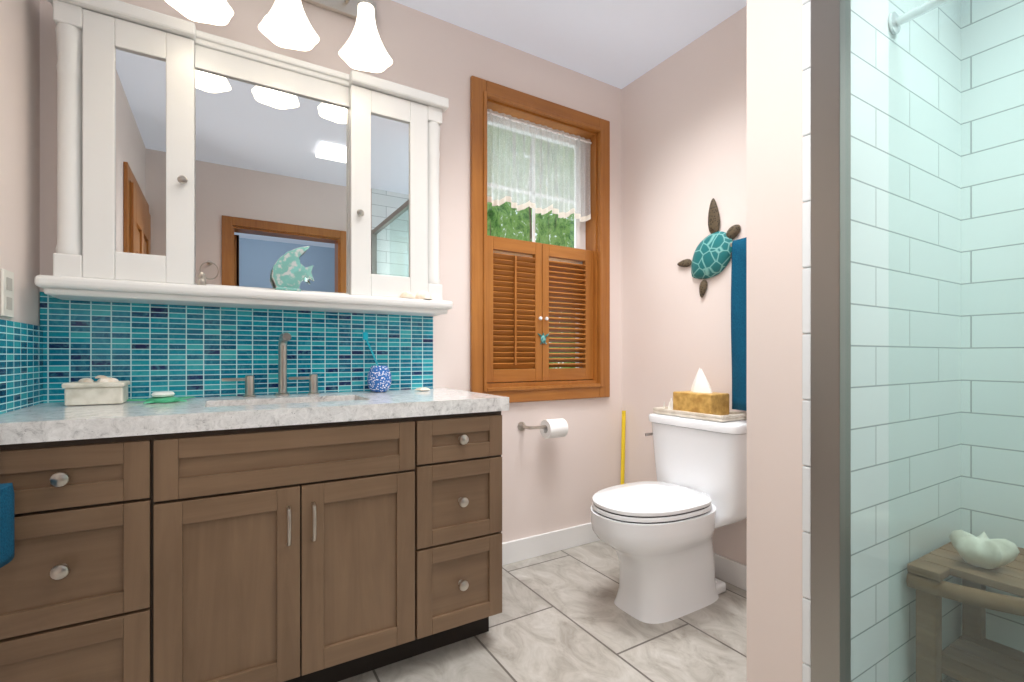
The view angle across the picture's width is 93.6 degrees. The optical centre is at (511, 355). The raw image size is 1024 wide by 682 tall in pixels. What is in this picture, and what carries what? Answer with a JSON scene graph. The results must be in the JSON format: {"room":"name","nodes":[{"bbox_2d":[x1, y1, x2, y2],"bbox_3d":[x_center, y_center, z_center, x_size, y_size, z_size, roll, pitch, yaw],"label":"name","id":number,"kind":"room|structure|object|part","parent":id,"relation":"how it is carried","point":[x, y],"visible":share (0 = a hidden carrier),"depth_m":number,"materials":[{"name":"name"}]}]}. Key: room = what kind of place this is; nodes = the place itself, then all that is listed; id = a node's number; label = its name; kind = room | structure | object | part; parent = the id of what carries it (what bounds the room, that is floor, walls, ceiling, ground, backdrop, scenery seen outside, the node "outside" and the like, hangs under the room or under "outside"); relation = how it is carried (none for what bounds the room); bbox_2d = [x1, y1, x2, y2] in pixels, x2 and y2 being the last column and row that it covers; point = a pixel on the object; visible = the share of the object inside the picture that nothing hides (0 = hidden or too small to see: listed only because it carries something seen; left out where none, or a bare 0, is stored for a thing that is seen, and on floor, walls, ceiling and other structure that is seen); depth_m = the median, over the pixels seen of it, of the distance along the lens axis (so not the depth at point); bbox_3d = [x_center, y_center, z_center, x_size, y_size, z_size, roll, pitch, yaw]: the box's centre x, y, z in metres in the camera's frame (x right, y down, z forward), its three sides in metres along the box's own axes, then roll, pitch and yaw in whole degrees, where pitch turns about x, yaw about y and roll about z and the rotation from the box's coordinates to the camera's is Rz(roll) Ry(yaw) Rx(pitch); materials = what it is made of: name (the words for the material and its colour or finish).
{"room":"bathroom","nodes":[
{"label":"bathroom","id":0,"kind":"room"},
{"bbox_2d":[0,0,39,325],"bbox_3d":[-0.792,-0.250,0.241,0.150,2.500,2.770,0,0,-31],"label":"wall","id":1,"kind":"structure","parent":0,"point":[20,139],"depth_m":1.33,"materials":[{"name":"paint"}]},
{"bbox_2d":[0,268,13,317],"bbox_3d":[-1.298,-0.160,1.237,0.008,0.120,0.072,0,0,-31],"label":"electrical outlet plate","id":2,"kind":"object","parent":1,"relation":"attached to","point":[6,293],"visible":0.98,"depth_m":1.22,"materials":[{"name":"white plastic"}]},
{"bbox_2d":[0,483,14,567],"bbox_3d":[-1.052,0.266,0.924,0.107,0.308,0.150,0,0,-31],"label":"towel","id":3,"kind":"object","parent":1,"relation":"attached to","point":[7,524],"visible":1,"depth_m":0.97,"materials":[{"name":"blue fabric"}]},
{"bbox_2d":[0,310,43,428],"bbox_3d":[-1.279,0.026,1.208,0.010,0.233,0.588,0,0,-31],"label":"backsplash","id":4,"kind":"structure","parent":1,"relation":"attached to","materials":[{"name":"tile"}]},
{"bbox_2d":[40,0,620,542],"bbox_3d":[-0.452,-0.250,2.150,2.700,2.500,0.150,0,0,-31],"label":"wall","id":5,"kind":"structure","parent":0,"point":[433,55],"depth_m":2.21,"materials":[{"name":"paint"}]},
{"bbox_2d":[42,0,445,307],"bbox_3d":[-0.836,-0.643,1.741,1.196,0.835,0.148,0,0,-31],"label":"upper cabinet","id":6,"kind":"object","parent":5,"relation":"attached to","point":[231,170],"depth_m":1.63,"materials":[{"name":"painted wood"},{"name":"mirror glass"}]},
{"bbox_2d":[196,272,206,284],"bbox_3d":[-1.004,-0.249,1.555,0.028,0.046,0.028,0,0,-31],"label":"figurine","id":7,"kind":"object","parent":6,"relation":"in","point":[201,279],"visible":0.81,"depth_m":1.55,"materials":[{"name":"white ceramic"}]},
{"bbox_2d":[114,46,409,293],"bbox_3d":[-0.813,-0.591,1.702,0.922,0.704,0.034,0,0,-31],"label":"mirror glass","id":8,"kind":"object","parent":6,"relation":"attached to","point":[271,170],"depth_m":1.66,"materials":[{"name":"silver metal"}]},
{"bbox_2d":[272,246,313,290],"bbox_3d":[-0.771,-0.309,1.695,0.136,0.166,0.044,0,0,-31],"label":"fish figurine","id":9,"kind":"object","parent":6,"relation":"in","point":[290,272],"visible":0.85,"depth_m":1.68,"materials":[{"name":"teal ceramic"}]},
{"bbox_2d":[400,291,431,299],"bbox_3d":[-0.386,-0.245,1.922,0.132,0.038,0.082,0,0,-31],"label":"shells","id":10,"kind":"object","parent":6,"relation":"in","point":[422,295],"visible":0.92,"depth_m":1.91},
{"bbox_2d":[165,0,392,72],"bbox_3d":[-0.768,-1.236,1.627,0.720,0.428,0.415,0,0,-31],"label":"sconce","id":11,"kind":"object","parent":5,"relation":"attached to","point":[285,24],"visible":1,"depth_m":1.58,"materials":[{"name":"white glass"}]},
{"bbox_2d":[487,98,596,387],"bbox_3d":[0.134,-0.530,2.486,0.699,1.369,0.125,0,0,-31],"label":"window frame","id":12,"kind":"structure","parent":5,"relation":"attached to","point":[591,223],"depth_m":2.46,"materials":[{"name":"brown wood"}]},
{"bbox_3d":[-0.119,-0.224,2.304,0.052,0.702,0.028,0,0,-31],"label":"window shutter stile","id":13,"kind":"part","parent":12,"relation":"part of","materials":[{"name":"brown wood"}]},
{"bbox_2d":[493,236,534,381],"bbox_3d":[0.007,-0.224,2.380,0.242,0.702,0.028,0,0,-31],"label":"window shutter","id":14,"kind":"object","parent":12,"relation":"attached to","point":[504,369],"depth_m":2.37,"materials":[{"name":"brown wood"}]},
{"bbox_3d":[0.017,-0.224,2.364,0.010,0.538,0.009,0,0,-31],"label":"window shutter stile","id":15,"kind":"part","parent":12,"relation":"part of","materials":[{"name":"brown wood"}]},
{"bbox_2d":[487,111,591,143],"bbox_3d":[0.148,-1.166,2.463,0.668,0.010,0.010,0,0,-31],"label":"rod","id":16,"kind":"object","parent":12,"relation":"attached to","point":[514,120],"visible":0.66,"depth_m":2.45,"materials":[{"name":"white plastic"}]},
{"bbox_2d":[487,109,590,216],"bbox_3d":[0.148,-0.962,2.463,0.664,0.444,0.033,0,0,-31],"label":"valance curtain","id":17,"kind":"object","parent":16,"relation":"hanging from","point":[545,190],"visible":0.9,"depth_m":2.45,"materials":[{"name":"fabric"}]},
{"bbox_2d":[470,76,609,402],"bbox_3d":[0.141,-0.530,2.475,0.841,1.510,0.142,0,0,-31],"label":"window","id":18,"kind":"structure","parent":12,"relation":"attached to","point":[579,234],"depth_m":2.39,"materials":[{"name":"brown wood"}]},
{"bbox_3d":[-0.157,-0.530,2.226,0.075,1.510,0.021,0,0,-31],"label":"window casing stile","id":19,"kind":"part","parent":18,"relation":"part of","materials":[{"name":"brown wood"}]},
{"bbox_3d":[0.172,-0.530,2.423,0.690,1.510,0.021,0,0,-31],"label":"window casing rails","id":20,"kind":"part","parent":18,"relation":"part of","materials":[{"name":"brown wood"}]},
{"bbox_2d":[483,91,602,391],"bbox_3d":[0.179,-0.530,2.410,0.724,1.394,0.008,0,0,-31],"label":"bead","id":21,"kind":"object","parent":18,"relation":"attached to","point":[514,102],"visible":1,"depth_m":2.30,"materials":[{"name":"brown wood"}]},
{"bbox_3d":[0.500,-0.530,2.620,0.075,1.510,0.021,0,0,-31],"label":"window casing stile","id":22,"kind":"part","parent":18,"relation":"part of","materials":[{"name":"brown wood"}]},
{"bbox_3d":[0.147,-0.224,2.464,0.084,0.702,0.028,0,0,-31],"label":"window shutter stile","id":23,"kind":"part","parent":12,"relation":"part of","materials":[{"name":"brown wood"}]},
{"bbox_2d":[549,244,585,380],"bbox_3d":[0.287,-0.224,2.548,0.242,0.702,0.033,0,0,-31],"label":"window shutter","id":24,"kind":"object","parent":12,"relation":"attached to","point":[566,281],"depth_m":2.54,"materials":[{"name":"brown wood"}]},
{"bbox_3d":[0.413,-0.224,2.624,0.052,0.702,0.028,0,0,-31],"label":"window shutter stile","id":25,"kind":"part","parent":12,"relation":"part of","materials":[{"name":"brown wood"}]},
{"bbox_2d":[518,418,567,438],"bbox_3d":[0.160,0.357,2.357,0.236,0.092,0.121,0,0,-31],"label":"toilet paper holder","id":26,"kind":"object","parent":5,"relation":"attached to","point":[552,428],"visible":1,"depth_m":2.34,"materials":[{"name":"white paper"}]},
{"bbox_3d":[0.151,0.345,2.372,0.236,0.044,0.086,0,0,-31],"label":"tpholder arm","id":27,"kind":"part","parent":26,"relation":"part of"},
{"bbox_2d":[502,522,599,565],"bbox_3d":[0.144,0.948,2.411,1.050,0.105,0.017,0,0,-31],"label":"baseboard","id":28,"kind":"structure","parent":5,"relation":"attached to","point":[513,551],"depth_m":2.42,"materials":[{"name":"white wood"}]},
{"bbox_2d":[339,540,746,681],"bbox_3d":[0.326,1.050,1.001,2.850,0.100,2.920,0,0,-31],"label":"floor","id":29,"kind":"structure","parent":0,"point":[562,617],"depth_m":1.70,"materials":[{"name":"tile"}]},
{"bbox_2d":[0,408,508,681],"bbox_3d":[-0.725,0.595,1.556,1.314,0.811,0.580,0,0,-31],"label":"bathroom vanity","id":30,"kind":"object","parent":29,"relation":"on","point":[286,496],"depth_m":1.28,"materials":[{"name":"brown wood"}]},
{"bbox_2d":[0,388,508,439],"bbox_3d":[-0.724,0.166,1.567,1.329,0.045,0.562,0,0,-31],"label":"countertop","id":31,"kind":"structure","parent":30,"relation":"on","point":[49,417],"depth_m":1.33,"materials":[{"name":"white stone"}]},
{"bbox_2d":[62,375,130,405],"bbox_3d":[-1.235,0.100,1.434,0.140,0.084,0.110,0,0,-31],"label":"trinket box","id":32,"kind":"object","parent":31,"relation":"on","point":[103,389],"visible":1,"depth_m":1.40,"materials":[{"name":"beige ceramic"}]},
{"bbox_2d":[127,391,194,403],"bbox_3d":[-1.101,0.127,1.494,0.188,0.030,0.175,0,0,-31],"label":"soap dish","id":33,"kind":"object","parent":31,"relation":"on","point":[163,397],"visible":0.96,"depth_m":1.47,"materials":[{"name":"green glass"}]},
{"bbox_2d":[220,332,319,395],"bbox_3d":[-0.832,0.032,1.681,0.315,0.224,0.160,0,0,-31],"label":"faucet","id":34,"kind":"object","parent":31,"relation":"on","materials":[{"name":"silver metal"}]},
{"bbox_2d":[363,332,391,391],"bbox_3d":[-0.531,0.024,1.898,0.109,0.235,0.094,0,0,-31],"label":"toothbrush cup","id":35,"kind":"object","parent":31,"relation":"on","point":[379,378],"visible":1,"depth_m":1.87,"materials":[{"name":"blue ceramic"}]},
{"bbox_2d":[415,387,429,390],"bbox_3d":[-0.365,0.135,1.966,0.066,0.013,0.063,0,0,-31],"label":"starfish","id":36,"kind":"object","parent":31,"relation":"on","point":[423,389],"visible":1,"depth_m":1.95,"materials":[{"name":"white"}]},
{"bbox_2d":[620,411,625,484],"bbox_3d":[0.589,0.649,2.570,0.135,0.700,0.128,0,0,-31],"label":"plunger","id":37,"kind":"object","parent":29,"relation":"on","point":[622,477],"visible":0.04,"depth_m":2.61,"materials":[{"name":"yellow rubber"}]},
{"bbox_2d":[591,413,746,623],"bbox_3d":[0.632,0.633,1.987,0.702,0.733,0.484,0,0,-31],"label":"toilet","id":38,"kind":"object","parent":29,"relation":"on","point":[657,535],"visible":0.98,"depth_m":1.88,"materials":[{"name":"white ceramic"}]},
{"bbox_3d":[0.551,0.579,1.929,0.492,0.045,0.372,0,0,-31],"label":"seat lid","id":39,"kind":"part","parent":38,"relation":"part of","materials":[{"name":"white plastic"}]},
{"bbox_3d":[0.664,0.370,2.275,0.082,0.024,0.024,0,0,-31],"label":"flush lever","id":40,"kind":"part","parent":38,"relation":"part of","materials":[{"name":"silver metal"}]},
{"bbox_3d":[0.836,0.491,2.100,0.236,0.448,0.468,0,0,-31],"label":"tank","id":41,"kind":"part","parent":38,"relation":"part of","materials":[{"name":"white ceramic"}]},
{"bbox_2d":[653,367,746,421],"bbox_3d":[0.824,0.157,2.116,0.188,0.215,0.360,0,0,-31],"label":"tray","id":42,"kind":"object","parent":38,"relation":"on","point":[701,400],"visible":0.92,"depth_m":2.05,"materials":[{"name":"stone"}]},
{"bbox_2d":[942,677,959,681],"bbox_3d":[1.403,0.994,0.820,0.830,0.012,1.200,0,0,-31],"label":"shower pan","id":43,"kind":"object","parent":29,"relation":"on","point":[948,679],"depth_m":1.47,"materials":[{"name":"grey"}]},
{"bbox_2d":[906,542,1023,681],"bbox_3d":[1.364,0.776,1.231,0.433,0.422,0.433,0,0,-31],"label":"shower bench","id":44,"kind":"object","parent":43,"relation":"on","point":[921,612],"depth_m":1.30,"materials":[{"name":"brown wood"}]},
{"bbox_2d":[949,530,1019,568],"bbox_3d":[1.261,0.522,1.293,0.136,0.082,0.136,0,0,-31],"label":"dish","id":45,"kind":"object","parent":44,"relation":"on","point":[983,544],"depth_m":1.26,"materials":[{"name":"beige ceramic"}]},
{"bbox_3d":[1.009,0.965,0.583,0.090,0.070,1.200,0,0,-31],"label":"shower curb","id":46,"kind":"object","parent":29,"relation":"on","visible":0},
{"bbox_2d":[811,0,1023,681],"bbox_3d":[0.993,-0.096,0.581,0.049,2.049,1.184,0,0,-31],"label":"glass","id":47,"kind":"object","parent":46,"relation":"on","point":[831,371],"visible":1,"depth_m":1.03,"materials":[{"name":"clear glass"}]},
{"bbox_2d":[392,0,746,88],"bbox_3d":[0.326,-1.550,1.001,2.850,0.100,2.920,0,0,-31],"label":"ceiling","id":48,"kind":"structure","parent":0,"point":[621,44],"depth_m":2.19,"materials":[{"name":"white paint"}]},
{"bbox_2d":[621,5,746,564],"bbox_3d":[1.043,-0.250,2.138,0.150,2.500,1.408,0,0,-31],"label":"wall","id":49,"kind":"structure","parent":0,"point":[683,137],"depth_m":2.37,"materials":[{"name":"paint"}]},
{"bbox_2d":[677,198,740,297],"bbox_3d":[0.917,-0.496,2.162,0.038,0.449,0.451,0,0,-31],"label":"turtle","id":50,"kind":"object","parent":49,"relation":"attached to","point":[712,256],"visible":0.85,"depth_m":2.17,"materials":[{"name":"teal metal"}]},
{"bbox_2d":[714,553,746,590],"bbox_3d":[0.933,0.948,2.159,0.017,0.105,1.260,0,0,-31],"label":"baseboard","id":51,"kind":"structure","parent":49,"relation":"attached to","point":[731,571],"depth_m":2.11,"materials":[{"name":"white wood"}]},
{"bbox_2d":[730,237,746,410],"bbox_3d":[1.079,-0.135,1.849,0.084,0.720,0.498,0,0,-31],"label":"towel","id":52,"kind":"object","parent":49,"relation":"attached to","point":[739,318],"visible":0.23,"depth_m":2.00,"materials":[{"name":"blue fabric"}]},
{"bbox_2d":[747,0,805,681],"bbox_3d":[0.968,-0.250,1.359,0.780,2.500,0.148,0,0,-31],"label":"wall","id":53,"kind":"structure","parent":0,"point":[775,268],"depth_m":1.16,"materials":[{"name":"paint"}]},
{"bbox_2d":[802,0,810,681],"bbox_3d":[0.671,-0.251,1.091,0.009,2.499,0.021,0,0,-31],"label":"trim","id":54,"kind":"structure","parent":53,"relation":"attached to","point":[806,339],"depth_m":1.09,"materials":[{"name":"white tile"}]},
{"bbox_2d":[807,0,960,681],"bbox_3d":[1.062,-0.250,1.321,0.899,2.500,0.012,0,0,-31],"label":"shower tile","id":55,"kind":"structure","parent":53,"relation":"attached to","point":[883,341],"depth_m":1.31,"materials":[{"name":"white tile"}]},
{"bbox_2d":[888,0,951,34],"bbox_3d":[1.199,-0.884,0.994,0.220,0.068,0.689,0,0,-31],"label":"shower rod","id":56,"kind":"object","parent":55,"relation":"attached to","point":[916,10],"depth_m":1.25,"materials":[{"name":"silver metal"}]},
{"bbox_3d":[1.859,-0.250,1.013,0.150,2.500,1.362,0,0,-31],"label":"wall","id":57,"kind":"structure","parent":0,"visible":0},
{"bbox_2d":[961,0,1023,651],"bbox_3d":[1.754,-0.250,1.030,0.012,2.500,1.200,0,0,-31],"label":"shower tile","id":58,"kind":"structure","parent":57,"relation":"attached to","point":[983,234],"depth_m":1.48,"materials":[{"name":"white tile"}]},
{"label":"outside","id":59,"kind":"structure","parent":0,"visible":0},
{"bbox_2d":[487,131,574,367],"bbox_3d":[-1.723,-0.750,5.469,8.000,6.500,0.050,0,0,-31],"label":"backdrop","id":60,"kind":"structure","parent":59,"point":[551,225],"depth_m":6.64,"materials":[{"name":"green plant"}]}
]}

